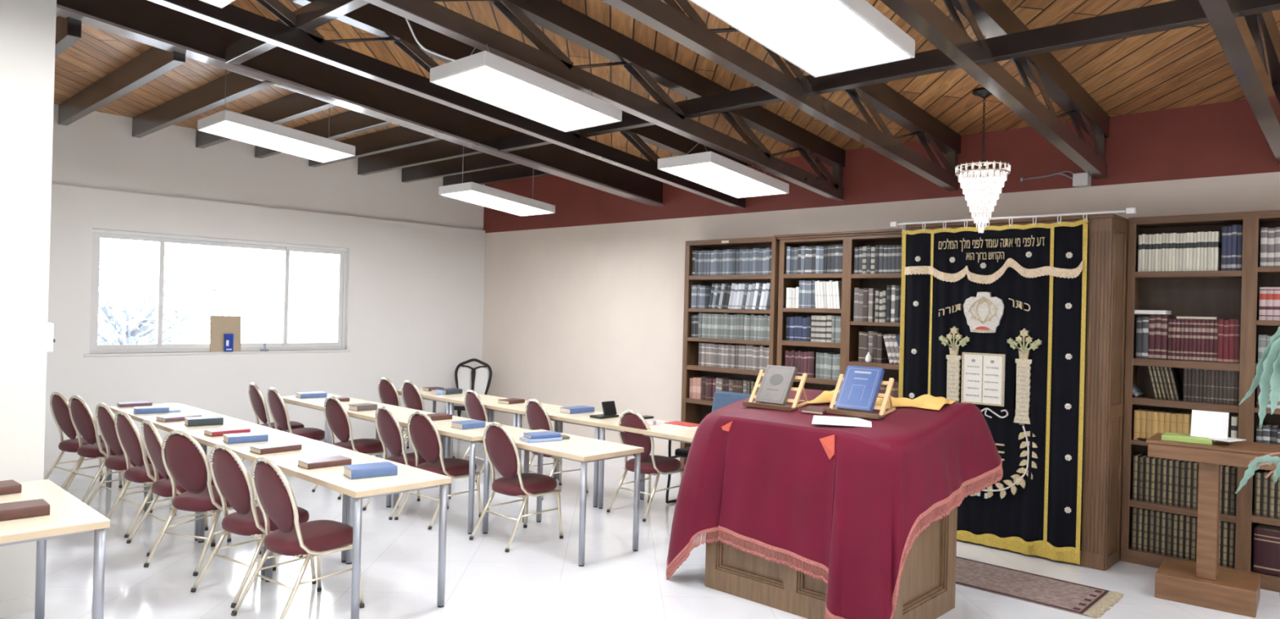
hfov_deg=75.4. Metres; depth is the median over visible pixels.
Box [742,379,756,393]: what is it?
book
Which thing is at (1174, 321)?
book
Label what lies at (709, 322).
book
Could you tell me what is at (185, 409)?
table
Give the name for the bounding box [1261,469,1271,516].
book
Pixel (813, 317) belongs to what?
book
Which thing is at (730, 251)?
book
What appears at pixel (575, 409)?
book
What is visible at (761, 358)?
book
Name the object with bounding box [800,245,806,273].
book
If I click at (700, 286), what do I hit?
book
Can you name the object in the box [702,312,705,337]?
book
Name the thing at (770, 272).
book
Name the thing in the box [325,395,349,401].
book
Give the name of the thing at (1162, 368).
book
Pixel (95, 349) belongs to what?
window
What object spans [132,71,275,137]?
joist
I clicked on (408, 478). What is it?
table
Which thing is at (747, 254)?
book
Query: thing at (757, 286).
book
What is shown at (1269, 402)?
book
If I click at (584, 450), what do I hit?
table
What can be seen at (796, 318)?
book
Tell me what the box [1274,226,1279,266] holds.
book
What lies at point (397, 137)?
joist
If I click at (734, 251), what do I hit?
book
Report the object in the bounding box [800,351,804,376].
book
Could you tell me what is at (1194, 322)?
book
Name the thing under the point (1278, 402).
book
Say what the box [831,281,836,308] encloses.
book
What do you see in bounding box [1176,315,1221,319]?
book
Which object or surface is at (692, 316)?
book
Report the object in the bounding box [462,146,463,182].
wire
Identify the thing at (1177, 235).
book
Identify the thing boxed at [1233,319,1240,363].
book
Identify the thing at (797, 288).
book
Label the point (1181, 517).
book
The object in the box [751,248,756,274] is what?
book
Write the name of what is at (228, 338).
box
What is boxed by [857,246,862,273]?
book
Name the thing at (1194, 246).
book
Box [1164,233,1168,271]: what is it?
book
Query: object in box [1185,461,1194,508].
book
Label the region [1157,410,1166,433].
book
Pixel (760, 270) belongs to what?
book
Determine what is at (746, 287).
book
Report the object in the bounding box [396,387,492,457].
table
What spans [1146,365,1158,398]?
book
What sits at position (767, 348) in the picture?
book
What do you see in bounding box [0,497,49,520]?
book
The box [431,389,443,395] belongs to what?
book
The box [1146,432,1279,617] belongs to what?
lectern
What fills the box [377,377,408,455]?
banquet chair
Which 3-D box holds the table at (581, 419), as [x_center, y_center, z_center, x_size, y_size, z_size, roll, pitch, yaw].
[-0.648,1.478,8.529,1.248,0.810,0.640,1,0,43]
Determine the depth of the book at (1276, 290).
5.95 m
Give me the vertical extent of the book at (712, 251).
0.279 m
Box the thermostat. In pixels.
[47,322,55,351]
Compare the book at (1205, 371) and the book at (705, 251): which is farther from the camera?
the book at (705, 251)
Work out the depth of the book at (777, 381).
5.77 m
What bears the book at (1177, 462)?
on the bookcase at (1228, 295)
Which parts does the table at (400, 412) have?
leg, leg, leg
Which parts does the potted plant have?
stem, stem, stem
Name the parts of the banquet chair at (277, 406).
backrest, seat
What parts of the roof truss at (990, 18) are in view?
post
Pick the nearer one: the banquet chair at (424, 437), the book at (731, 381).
the banquet chair at (424, 437)
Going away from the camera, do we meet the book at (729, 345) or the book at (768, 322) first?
the book at (768, 322)
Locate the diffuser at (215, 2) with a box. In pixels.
[205,0,228,5]
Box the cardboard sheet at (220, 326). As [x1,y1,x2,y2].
[209,315,240,351]
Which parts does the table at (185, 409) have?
leg, leg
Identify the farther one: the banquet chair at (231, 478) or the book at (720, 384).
the book at (720, 384)
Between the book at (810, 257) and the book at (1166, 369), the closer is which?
the book at (1166, 369)
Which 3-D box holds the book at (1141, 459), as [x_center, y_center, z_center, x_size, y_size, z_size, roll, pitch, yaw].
[4.007,1.336,6.580,0.038,0.342,0.200,1,0,43]
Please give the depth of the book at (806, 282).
8.63 m
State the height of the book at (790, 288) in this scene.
0.215 m
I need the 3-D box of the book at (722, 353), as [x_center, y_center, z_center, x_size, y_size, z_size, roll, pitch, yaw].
[1.002,0.531,9.433,0.046,0.259,0.200,1,0,43]
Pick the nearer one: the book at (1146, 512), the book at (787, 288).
the book at (1146, 512)
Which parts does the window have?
sash, sill, sash, sash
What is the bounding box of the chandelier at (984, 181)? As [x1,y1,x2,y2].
[955,88,1010,233]
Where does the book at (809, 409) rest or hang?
on the tablecloth
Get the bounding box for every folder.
[664,421,699,426]
[1161,431,1215,444]
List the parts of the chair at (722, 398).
frame, seat, backrest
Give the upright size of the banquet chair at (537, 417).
0.977 m
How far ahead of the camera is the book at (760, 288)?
9.05 m
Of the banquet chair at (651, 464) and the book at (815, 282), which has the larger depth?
the book at (815, 282)
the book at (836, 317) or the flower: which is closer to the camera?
the flower
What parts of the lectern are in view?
post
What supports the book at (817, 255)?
on the bookcase at (848, 348)
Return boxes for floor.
[0,435,1279,618]
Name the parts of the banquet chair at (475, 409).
leg, backrest, frame, leg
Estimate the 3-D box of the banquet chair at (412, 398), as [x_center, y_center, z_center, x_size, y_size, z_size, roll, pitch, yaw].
[-2.651,1.351,10.209,0.490,0.977,0.607,1,0,41]
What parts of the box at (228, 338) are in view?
printed panel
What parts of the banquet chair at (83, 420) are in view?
leg, backrest, frame, leg, seat, leg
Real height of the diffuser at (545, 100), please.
0.127 m
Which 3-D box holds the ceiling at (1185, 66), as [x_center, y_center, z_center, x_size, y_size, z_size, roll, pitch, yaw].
[0.499,-2.219,3.987,9.220,1.049,9.600,1,0,43]
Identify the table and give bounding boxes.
[0,479,110,618]
[106,402,221,511]
[146,414,278,540]
[197,430,352,579]
[265,450,451,618]
[276,393,381,457]
[328,403,445,506]
[393,415,531,533]
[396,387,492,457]
[448,395,559,479]
[481,429,644,566]
[515,405,620,506]
[597,418,697,508]
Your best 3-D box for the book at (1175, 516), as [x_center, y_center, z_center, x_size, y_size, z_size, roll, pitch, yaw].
[4.174,1.738,6.422,0.038,0.322,0.200,1,0,43]
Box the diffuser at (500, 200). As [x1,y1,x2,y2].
[442,190,551,215]
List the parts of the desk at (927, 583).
frame, frame, frame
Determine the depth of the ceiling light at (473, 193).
9.39 m
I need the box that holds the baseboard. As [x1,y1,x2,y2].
[0,595,35,617]
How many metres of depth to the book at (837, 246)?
8.39 m
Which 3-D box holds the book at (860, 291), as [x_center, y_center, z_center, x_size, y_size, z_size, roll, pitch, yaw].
[2.254,-0.040,8.271,0.048,0.324,0.200,1,0,43]
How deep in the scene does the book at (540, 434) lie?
6.71 m
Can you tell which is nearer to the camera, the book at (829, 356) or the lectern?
the lectern
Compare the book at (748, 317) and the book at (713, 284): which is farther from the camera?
the book at (713, 284)
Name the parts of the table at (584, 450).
leg, leg, leg, leg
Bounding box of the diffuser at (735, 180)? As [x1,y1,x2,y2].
[662,162,784,197]
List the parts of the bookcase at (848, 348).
shelf, shelf, shelf, shelf, cornice, rail, shelf, shelf, shelf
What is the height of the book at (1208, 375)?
0.275 m
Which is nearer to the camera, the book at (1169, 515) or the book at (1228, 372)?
the book at (1228, 372)
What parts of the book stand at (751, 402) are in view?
rail, foot frame, rail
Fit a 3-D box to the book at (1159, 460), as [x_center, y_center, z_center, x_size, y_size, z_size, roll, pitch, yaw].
[4.099,1.336,6.504,0.038,0.348,0.200,1,0,43]
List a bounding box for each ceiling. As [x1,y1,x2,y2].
[53,15,420,156]
[229,0,1279,160]
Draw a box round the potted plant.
[1234,326,1279,595]
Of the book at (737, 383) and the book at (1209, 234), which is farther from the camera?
the book at (737, 383)
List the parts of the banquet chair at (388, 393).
backrest, frame, leg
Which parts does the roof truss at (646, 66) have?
post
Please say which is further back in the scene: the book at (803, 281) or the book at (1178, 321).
the book at (803, 281)
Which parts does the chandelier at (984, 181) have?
bulb, ring frame, chain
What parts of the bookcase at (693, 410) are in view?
shelf, shelf, shelf, shelf, shelf, rail, panel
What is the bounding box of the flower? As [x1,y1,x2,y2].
[1013,475,1023,484]
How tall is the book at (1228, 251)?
0.330 m
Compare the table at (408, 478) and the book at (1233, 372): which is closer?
the table at (408, 478)
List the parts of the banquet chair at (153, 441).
leg, backrest, leg, frame, seat, leg, leg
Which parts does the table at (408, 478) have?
leg, leg, leg, leg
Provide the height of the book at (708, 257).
0.285 m
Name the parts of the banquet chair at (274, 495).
leg, backrest, leg, frame, seat, seat frame, leg, leg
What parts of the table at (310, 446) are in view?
leg, leg, leg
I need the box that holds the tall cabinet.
[903,213,1128,570]
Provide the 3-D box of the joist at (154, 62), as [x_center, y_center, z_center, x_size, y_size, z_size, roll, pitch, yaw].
[-4.919,-2.071,7.710,3.665,0.210,0.085,1,0,43]
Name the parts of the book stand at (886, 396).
rail, foot frame, rail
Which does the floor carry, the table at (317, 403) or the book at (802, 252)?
the table at (317, 403)
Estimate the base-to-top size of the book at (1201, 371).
0.275 m
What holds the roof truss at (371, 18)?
attached to the ceiling at (1185, 66)
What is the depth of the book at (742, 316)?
9.19 m
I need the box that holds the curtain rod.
[890,206,1136,226]
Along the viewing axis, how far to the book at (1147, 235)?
6.52 m
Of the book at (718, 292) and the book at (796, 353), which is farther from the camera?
the book at (718, 292)
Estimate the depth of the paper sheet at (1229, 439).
5.56 m
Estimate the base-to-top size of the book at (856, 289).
0.336 m
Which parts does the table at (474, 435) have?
leg, leg, leg, leg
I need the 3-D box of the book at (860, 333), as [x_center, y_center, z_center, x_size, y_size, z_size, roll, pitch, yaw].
[2.254,0.370,8.267,0.048,0.300,0.200,1,0,43]
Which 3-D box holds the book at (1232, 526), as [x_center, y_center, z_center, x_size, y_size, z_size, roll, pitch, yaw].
[4.433,1.743,6.179,0.038,0.325,0.200,1,0,43]
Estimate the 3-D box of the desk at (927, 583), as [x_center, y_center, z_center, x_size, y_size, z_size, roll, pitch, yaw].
[1.268,1.280,5.554,1.375,1.292,0.890,1,0,43]
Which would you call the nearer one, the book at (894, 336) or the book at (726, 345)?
the book at (894, 336)
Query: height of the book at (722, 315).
0.280 m
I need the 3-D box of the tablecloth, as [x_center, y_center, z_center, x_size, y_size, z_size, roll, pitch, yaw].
[1.346,1.264,5.764,1.877,1.340,1.641,1,0,43]
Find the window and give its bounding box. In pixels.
[84,228,351,356]
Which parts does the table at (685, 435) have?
leg, leg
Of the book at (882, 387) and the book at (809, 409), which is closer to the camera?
the book at (809, 409)
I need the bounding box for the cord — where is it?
[1137,437,1147,440]
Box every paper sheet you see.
[645,420,665,425]
[811,415,871,426]
[1190,409,1229,439]
[1208,436,1246,441]
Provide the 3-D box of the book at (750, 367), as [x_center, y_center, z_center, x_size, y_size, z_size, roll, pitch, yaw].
[1.287,0.532,9.179,0.046,0.271,0.200,1,0,43]
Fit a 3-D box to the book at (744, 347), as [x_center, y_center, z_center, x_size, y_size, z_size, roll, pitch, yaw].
[1.212,0.533,9.239,0.046,0.265,0.200,1,0,43]
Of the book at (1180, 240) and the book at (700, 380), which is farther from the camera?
the book at (700, 380)
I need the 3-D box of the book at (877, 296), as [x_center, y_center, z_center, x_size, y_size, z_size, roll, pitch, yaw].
[2.379,-0.028,8.151,0.035,0.306,0.200,1,0,43]
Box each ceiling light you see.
[197,109,355,162]
[199,0,235,8]
[404,17,622,132]
[438,182,555,216]
[657,142,789,198]
[689,0,915,77]
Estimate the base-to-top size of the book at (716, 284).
0.288 m
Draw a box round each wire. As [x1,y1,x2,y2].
[224,69,226,109]
[328,108,329,138]
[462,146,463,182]
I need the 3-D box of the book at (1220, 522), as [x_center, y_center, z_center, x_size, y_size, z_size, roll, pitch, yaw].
[4.371,1.740,6.229,0.038,0.328,0.200,1,0,43]
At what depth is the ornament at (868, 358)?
8.10 m
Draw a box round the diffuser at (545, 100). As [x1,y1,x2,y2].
[434,66,617,130]
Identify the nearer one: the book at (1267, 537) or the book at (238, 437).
the book at (1267, 537)
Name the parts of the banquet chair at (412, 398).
backrest, frame, leg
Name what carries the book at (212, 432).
on the table at (196, 432)
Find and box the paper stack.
[659,423,697,428]
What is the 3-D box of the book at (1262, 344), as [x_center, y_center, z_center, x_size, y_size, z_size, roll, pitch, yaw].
[4.585,0.290,6.077,0.050,0.206,0.200,1,0,43]
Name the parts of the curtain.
tablet frame, crown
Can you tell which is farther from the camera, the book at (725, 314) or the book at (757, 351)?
the book at (725, 314)
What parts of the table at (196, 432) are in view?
leg, leg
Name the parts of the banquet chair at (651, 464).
leg, backrest, leg, frame, leg, seat frame, seat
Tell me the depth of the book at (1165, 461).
6.40 m
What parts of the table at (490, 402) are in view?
leg, leg, leg, leg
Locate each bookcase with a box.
[680,236,779,472]
[773,228,904,391]
[1120,209,1279,592]
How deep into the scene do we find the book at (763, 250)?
9.00 m
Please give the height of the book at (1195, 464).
0.345 m
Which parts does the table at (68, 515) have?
leg, leg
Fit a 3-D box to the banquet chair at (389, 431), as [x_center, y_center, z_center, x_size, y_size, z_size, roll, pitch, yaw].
[-2.144,1.358,7.615,0.490,0.977,0.607,1,0,43]
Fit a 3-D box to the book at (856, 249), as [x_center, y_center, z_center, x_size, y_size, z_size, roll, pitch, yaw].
[2.219,-0.484,8.315,0.043,0.264,0.200,1,0,43]
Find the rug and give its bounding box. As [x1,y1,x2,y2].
[955,555,1123,617]
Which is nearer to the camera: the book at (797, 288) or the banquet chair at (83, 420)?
the banquet chair at (83, 420)
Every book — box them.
[0,479,22,494]
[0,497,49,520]
[116,400,151,407]
[133,404,168,413]
[155,413,201,422]
[168,408,181,412]
[183,415,223,426]
[203,426,250,436]
[222,431,268,444]
[248,441,302,453]
[295,391,327,398]
[296,454,351,469]
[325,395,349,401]
[342,461,397,479]
[347,402,377,411]
[422,386,444,391]
[426,413,452,420]
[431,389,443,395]
[436,387,462,394]
[450,419,485,429]
[497,398,524,404]
[518,436,562,442]
[523,431,560,439]
[559,405,594,413]
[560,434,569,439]
[688,377,693,398]
[690,284,693,308]
[690,315,693,337]
[691,250,695,275]
[693,284,697,308]
[693,314,696,337]
[693,376,702,398]
[694,250,698,275]
[695,314,698,337]
[696,377,702,399]
[697,250,701,275]
[697,284,709,308]
[697,312,702,337]
[697,342,702,365]
[699,285,702,308]
[700,250,704,275]
[701,342,705,365]
[702,285,711,308]
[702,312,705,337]
[702,375,716,399]
[703,250,707,275]
[704,313,708,337]
[705,342,713,366]
[705,377,717,399]
[706,250,711,275]
[707,313,711,337]
[707,342,719,366]
[708,283,721,308]
[708,377,713,400]
[710,250,713,275]
[711,283,718,308]
[711,313,715,337]
[711,343,718,366]
[711,377,715,400]
[713,249,716,275]
[714,313,717,338]
[714,344,718,367]
[715,249,720,275]
[715,283,724,309]
[715,377,729,391]
[717,314,720,338]
[717,343,732,367]
[718,283,726,309]
[718,377,728,391]
[719,250,722,275]
[720,283,732,309]
[720,314,724,338]
[720,344,724,367]
[722,249,726,275]
[722,377,733,391]
[724,284,731,309]
[724,313,737,338]
[724,344,728,368]
[725,248,730,275]
[725,378,733,391]
[726,315,730,338]
[727,344,735,368]
[728,249,732,275]
[728,283,738,309]
[728,378,741,391]
[729,315,733,339]
[730,345,735,368]
[731,249,736,275]
[731,284,738,309]
[732,378,743,391]
[733,314,737,339]
[734,283,742,309]
[734,344,747,368]
[735,249,739,275]
[735,379,745,392]
[736,314,740,339]
[737,283,745,309]
[737,345,742,368]
[738,248,746,275]
[738,379,746,392]
[739,314,751,339]
[741,282,752,309]
[741,345,746,369]
[742,249,746,274]
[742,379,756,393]
[743,314,747,339]
[744,284,752,309]
[745,248,751,274]
[745,344,756,369]
[746,315,751,340]
[746,380,752,393]
[748,248,752,274]
[748,283,755,309]
[748,345,761,369]
[750,314,764,340]
[750,380,761,394]
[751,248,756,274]
[751,282,763,309]
[752,346,759,370]
[753,315,757,340]
[754,364,797,405]
[755,248,764,274]
[755,284,764,310]
[755,346,759,370]
[757,315,764,340]
[758,248,762,274]
[759,283,766,310]
[759,345,768,370]
[760,315,764,341]
[762,248,765,274]
[762,282,770,310]
[763,346,766,371]
[764,314,769,341]
[765,247,771,274]
[766,346,768,365]
[767,315,769,341]
[768,248,771,274]
[785,350,791,366]
[786,246,793,273]
[786,287,789,307]
[786,316,790,340]
[787,351,791,366]
[788,287,795,307]
[789,316,794,340]
[790,247,794,273]
[791,288,795,307]
[791,350,798,366]
[793,247,797,273]
[794,315,798,340]
[794,351,798,375]
[795,287,799,307]
[797,246,801,273]
[797,350,811,376]
[798,280,802,307]
[798,316,806,341]
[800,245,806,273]
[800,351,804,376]
[800,404,830,414]
[801,280,805,308]
[802,317,806,341]
[804,246,808,273]
[804,280,808,308]
[804,351,808,373]
[806,316,811,341]
[807,351,811,377]
[808,246,812,273]
[808,280,812,308]
[810,315,816,342]
[810,351,824,377]
[811,280,816,308]
[812,245,816,273]
[814,280,818,308]
[815,245,821,273]
[815,315,821,342]
[815,351,830,377]
[817,280,823,308]
[819,246,823,273]
[819,281,824,308]
[819,352,824,378]
[820,315,826,342]
[822,246,827,273]
[822,280,828,308]
[823,352,837,378]
[826,245,831,273]
[826,281,831,308]
[826,315,838,342]
[826,353,838,379]
[828,280,835,308]
[831,244,835,273]
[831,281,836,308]
[831,315,835,342]
[831,354,836,379]
[834,244,839,273]
[835,280,841,308]
[835,315,838,342]
[835,353,839,379]
[835,365,884,413]
[837,315,840,342]
[838,244,843,273]
[853,247,858,273]
[853,287,863,321]
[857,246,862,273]
[857,288,863,321]
[857,331,868,361]
[862,246,866,273]
[862,288,868,321]
[862,332,868,362]
[866,245,874,273]
[867,288,882,321]
[867,331,872,362]
[870,246,875,273]
[871,331,887,362]
[874,245,879,273]
[875,290,882,321]
[876,332,891,363]
[878,244,884,273]
[878,292,882,322]
[880,380,886,393]
[881,290,886,322]
[883,245,888,273]
[883,333,893,363]
[885,284,891,322]
[887,245,892,273]
[887,333,897,364]
[890,284,897,322]
[890,381,895,396]
[891,244,896,273]
[891,333,899,364]
[894,285,899,322]
[895,244,900,273]
[895,381,898,397]
[896,334,899,348]
[898,284,901,322]
[899,244,902,273]
[1124,379,1143,396]
[1131,506,1137,549]
[1132,453,1144,500]
[1133,408,1143,439]
[1135,317,1142,358]
[1137,235,1142,271]
[1137,454,1147,501]
[1137,507,1143,550]
[1139,408,1151,438]
[1141,234,1146,271]
[1142,316,1149,358]
[1142,508,1149,551]
[1143,456,1151,502]
[1144,234,1148,271]
[1145,408,1155,438]
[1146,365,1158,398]
[1147,234,1151,271]
[1147,315,1155,359]
[1148,509,1155,552]
[1149,457,1157,502]
[1151,234,1155,271]
[1151,366,1162,399]
[1151,409,1160,435]
[1154,233,1159,271]
[1154,314,1166,359]
[1154,510,1161,553]
[1155,366,1166,399]
[1155,457,1164,503]
[1157,234,1161,271]
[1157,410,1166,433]
[1159,366,1170,399]
[1160,233,1165,271]
[1160,315,1173,359]
[1160,457,1169,504]
[1160,511,1167,555]
[1163,366,1174,399]
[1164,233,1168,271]
[1164,410,1175,433]
[1165,512,1173,555]
[1167,319,1172,359]
[1167,458,1175,505]
[1168,233,1172,271]
[1168,367,1183,399]
[1169,411,1178,432]
[1171,232,1176,271]
[1171,319,1176,359]
[1172,513,1178,557]
[1173,459,1182,506]
[1174,233,1179,271]
[1175,319,1180,359]
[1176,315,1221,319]
[1176,411,1186,433]
[1177,514,1185,558]
[1178,233,1182,271]
[1178,460,1186,507]
[1179,319,1184,360]
[1182,233,1186,271]
[1182,368,1187,400]
[1182,412,1191,434]
[1183,319,1188,360]
[1183,515,1191,559]
[1185,232,1190,271]
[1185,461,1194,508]
[1186,368,1191,401]
[1187,319,1192,360]
[1189,232,1193,271]
[1190,368,1195,401]
[1190,515,1197,560]
[1191,319,1196,360]
[1191,462,1198,509]
[1192,232,1196,271]
[1194,368,1199,402]
[1195,231,1200,271]
[1195,320,1200,361]
[1198,368,1203,402]
[1200,231,1204,271]
[1200,320,1205,361]
[1202,368,1207,402]
[1203,231,1208,271]
[1204,320,1209,361]
[1206,231,1211,271]
[1206,368,1210,403]
[1208,320,1213,361]
[1209,369,1214,403]
[1210,231,1214,271]
[1213,231,1222,271]
[1213,320,1217,362]
[1213,369,1218,404]
[1217,318,1227,362]
[1217,369,1222,404]
[1218,520,1222,565]
[1219,464,1224,513]
[1221,226,1226,270]
[1221,520,1229,566]
[1222,320,1229,362]
[1222,369,1226,404]
[1222,465,1231,514]
[1226,226,1231,270]
[1226,370,1231,404]
[1227,522,1235,568]
[1228,319,1234,363]
[1229,466,1236,515]
[1230,370,1235,404]
[1231,225,1238,270]
[1231,414,1238,438]
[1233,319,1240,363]
[1234,370,1239,404]
[1236,226,1242,270]
[1253,468,1265,515]
[1253,523,1279,575]
[1256,384,1260,407]
[1256,424,1264,442]
[1257,334,1271,362]
[1258,287,1266,319]
[1260,227,1268,266]
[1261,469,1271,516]
[1262,423,1272,443]
[1266,227,1275,266]
[1266,287,1273,319]
[1266,335,1271,346]
[1266,387,1271,408]
[1268,472,1275,517]
[1270,424,1279,444]
[1273,287,1279,320]
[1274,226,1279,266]
[1275,389,1279,408]
[1275,476,1279,519]
[1276,427,1279,457]
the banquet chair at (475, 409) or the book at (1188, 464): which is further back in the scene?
the banquet chair at (475, 409)
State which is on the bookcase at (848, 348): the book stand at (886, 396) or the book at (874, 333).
the book at (874, 333)
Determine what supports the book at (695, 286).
on the bookcase at (693, 410)
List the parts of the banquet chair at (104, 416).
leg, backrest, frame, leg, seat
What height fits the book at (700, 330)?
0.286 m
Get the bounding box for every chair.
[44,391,126,490]
[61,395,144,502]
[86,402,153,519]
[106,410,175,537]
[126,418,231,555]
[143,429,261,575]
[190,444,316,607]
[231,456,364,618]
[241,382,304,462]
[266,386,324,442]
[311,395,387,499]
[362,405,439,519]
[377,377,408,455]
[394,410,481,528]
[401,380,455,457]
[444,358,492,416]
[462,389,521,481]
[469,422,563,551]
[524,398,588,500]
[606,409,684,521]
[665,390,751,503]
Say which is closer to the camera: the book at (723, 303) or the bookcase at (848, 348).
the bookcase at (848, 348)
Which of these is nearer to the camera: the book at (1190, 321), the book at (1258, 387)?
the book at (1258, 387)
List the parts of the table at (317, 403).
leg, leg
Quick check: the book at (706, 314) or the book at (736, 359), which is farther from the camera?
the book at (706, 314)
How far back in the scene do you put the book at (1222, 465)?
6.15 m
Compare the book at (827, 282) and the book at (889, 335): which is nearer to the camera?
the book at (889, 335)
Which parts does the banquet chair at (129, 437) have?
leg, backrest, frame, leg, seat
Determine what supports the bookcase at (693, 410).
on the floor
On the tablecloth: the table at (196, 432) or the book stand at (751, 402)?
the book stand at (751, 402)
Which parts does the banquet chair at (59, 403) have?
leg, backrest, frame, leg, seat, leg, leg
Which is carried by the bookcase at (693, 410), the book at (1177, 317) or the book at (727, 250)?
the book at (727, 250)
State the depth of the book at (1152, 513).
6.46 m
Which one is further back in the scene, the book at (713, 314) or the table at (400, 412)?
the book at (713, 314)
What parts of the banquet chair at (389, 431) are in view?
leg, backrest, frame, leg, seat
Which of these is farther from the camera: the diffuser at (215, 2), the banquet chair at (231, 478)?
the banquet chair at (231, 478)
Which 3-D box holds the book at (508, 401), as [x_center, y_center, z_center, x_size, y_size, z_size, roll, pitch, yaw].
[-1.452,1.034,9.334,0.176,0.038,0.260,1,0,34]
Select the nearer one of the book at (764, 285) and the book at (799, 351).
the book at (799, 351)
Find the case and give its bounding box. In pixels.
[641,415,653,418]
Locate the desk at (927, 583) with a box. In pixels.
[704,506,957,618]
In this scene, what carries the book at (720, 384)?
on the bookcase at (693, 410)
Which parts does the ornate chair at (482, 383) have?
seat rail, leg, frame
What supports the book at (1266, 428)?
on the bookcase at (1228, 295)
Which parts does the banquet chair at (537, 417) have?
leg, backrest, frame, seat, leg, leg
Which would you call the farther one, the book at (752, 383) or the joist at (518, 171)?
the joist at (518, 171)
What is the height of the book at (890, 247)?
0.270 m
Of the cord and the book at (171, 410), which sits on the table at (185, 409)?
the book at (171, 410)
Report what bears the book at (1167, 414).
on the bookcase at (1228, 295)
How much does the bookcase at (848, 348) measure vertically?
2.727 m
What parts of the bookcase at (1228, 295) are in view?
shelf, shelf, shelf, shelf, shelf, rail, shelf, shelf, shelf, shelf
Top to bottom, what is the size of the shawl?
0.112 m
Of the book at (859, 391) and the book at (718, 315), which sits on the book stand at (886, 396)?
the book at (859, 391)
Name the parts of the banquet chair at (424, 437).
leg, backrest, leg, frame, seat, leg, leg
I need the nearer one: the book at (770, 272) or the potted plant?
the potted plant
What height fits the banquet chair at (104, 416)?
0.977 m
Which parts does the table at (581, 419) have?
leg, leg, leg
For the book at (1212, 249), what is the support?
on the bookcase at (1228, 295)
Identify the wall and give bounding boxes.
[0,0,56,601]
[44,103,485,471]
[481,99,1279,460]
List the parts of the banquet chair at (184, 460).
leg, backrest, seat, leg, frame, seat frame, leg, leg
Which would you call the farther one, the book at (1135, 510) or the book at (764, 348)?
the book at (764, 348)
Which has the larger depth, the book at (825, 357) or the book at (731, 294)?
the book at (731, 294)
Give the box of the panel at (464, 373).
[457,366,471,391]
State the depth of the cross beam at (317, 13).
5.65 m
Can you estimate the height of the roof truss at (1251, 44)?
1.470 m
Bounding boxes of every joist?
[54,16,81,57]
[57,46,185,125]
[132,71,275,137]
[195,92,337,148]
[254,110,393,158]
[308,125,442,167]
[357,139,483,175]
[401,152,518,182]
[443,164,551,186]
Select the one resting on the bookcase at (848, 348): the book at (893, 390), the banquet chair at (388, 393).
the book at (893, 390)
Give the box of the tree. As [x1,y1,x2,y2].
[97,239,283,344]
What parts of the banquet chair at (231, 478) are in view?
leg, backrest, frame, leg, seat frame, seat, leg, leg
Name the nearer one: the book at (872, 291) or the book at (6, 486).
the book at (6, 486)
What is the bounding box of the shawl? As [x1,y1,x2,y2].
[806,389,958,410]
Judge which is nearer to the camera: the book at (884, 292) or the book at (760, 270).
the book at (884, 292)
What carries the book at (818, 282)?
on the bookcase at (848, 348)
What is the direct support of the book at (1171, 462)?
on the bookcase at (1228, 295)
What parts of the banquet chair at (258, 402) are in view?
backrest, frame, seat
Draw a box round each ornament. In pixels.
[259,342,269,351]
[865,351,872,362]
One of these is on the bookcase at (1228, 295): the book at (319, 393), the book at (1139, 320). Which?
the book at (1139, 320)
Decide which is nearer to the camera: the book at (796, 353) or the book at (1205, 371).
the book at (1205, 371)
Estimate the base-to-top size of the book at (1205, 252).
0.295 m
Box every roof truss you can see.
[147,0,746,208]
[363,0,845,200]
[601,0,960,191]
[880,0,1110,179]
[1198,0,1279,164]
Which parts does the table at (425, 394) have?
leg, leg, leg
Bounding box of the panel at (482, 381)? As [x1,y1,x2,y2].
[474,367,488,394]
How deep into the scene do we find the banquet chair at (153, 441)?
6.27 m
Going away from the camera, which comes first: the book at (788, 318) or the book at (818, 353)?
the book at (818, 353)
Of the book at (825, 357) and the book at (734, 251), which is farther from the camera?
the book at (734, 251)
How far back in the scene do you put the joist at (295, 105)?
8.32 m
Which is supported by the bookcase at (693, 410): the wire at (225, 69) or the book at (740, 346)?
the book at (740, 346)
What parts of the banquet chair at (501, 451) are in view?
leg, backrest, leg, frame, seat, seat frame, leg, leg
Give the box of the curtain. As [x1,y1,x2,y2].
[897,211,1088,564]
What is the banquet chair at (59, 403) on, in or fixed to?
on the floor
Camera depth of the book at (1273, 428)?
5.95 m
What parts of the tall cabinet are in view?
post, rail, rail, door, post, frame, panel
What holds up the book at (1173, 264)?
on the bookcase at (1228, 295)
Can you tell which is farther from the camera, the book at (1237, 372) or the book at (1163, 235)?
the book at (1163, 235)
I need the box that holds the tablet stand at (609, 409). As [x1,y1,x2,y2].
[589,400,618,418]
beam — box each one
[56,0,664,206]
[224,0,368,65]
[497,0,1279,151]
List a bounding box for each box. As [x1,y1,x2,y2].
[223,333,233,351]
[1020,170,1091,187]
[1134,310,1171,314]
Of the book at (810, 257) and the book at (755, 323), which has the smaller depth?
the book at (810, 257)
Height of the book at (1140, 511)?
0.325 m
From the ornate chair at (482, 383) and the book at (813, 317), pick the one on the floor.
the ornate chair at (482, 383)
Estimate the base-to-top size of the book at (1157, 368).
0.264 m
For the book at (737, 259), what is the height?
0.279 m
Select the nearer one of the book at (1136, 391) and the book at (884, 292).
the book at (1136, 391)
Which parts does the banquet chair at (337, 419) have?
backrest, frame, seat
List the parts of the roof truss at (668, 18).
post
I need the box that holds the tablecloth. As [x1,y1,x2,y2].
[666,388,1003,618]
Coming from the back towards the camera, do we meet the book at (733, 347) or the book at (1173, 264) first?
the book at (733, 347)
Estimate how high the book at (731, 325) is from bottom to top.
0.274 m
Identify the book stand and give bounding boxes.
[742,369,809,411]
[822,373,896,419]

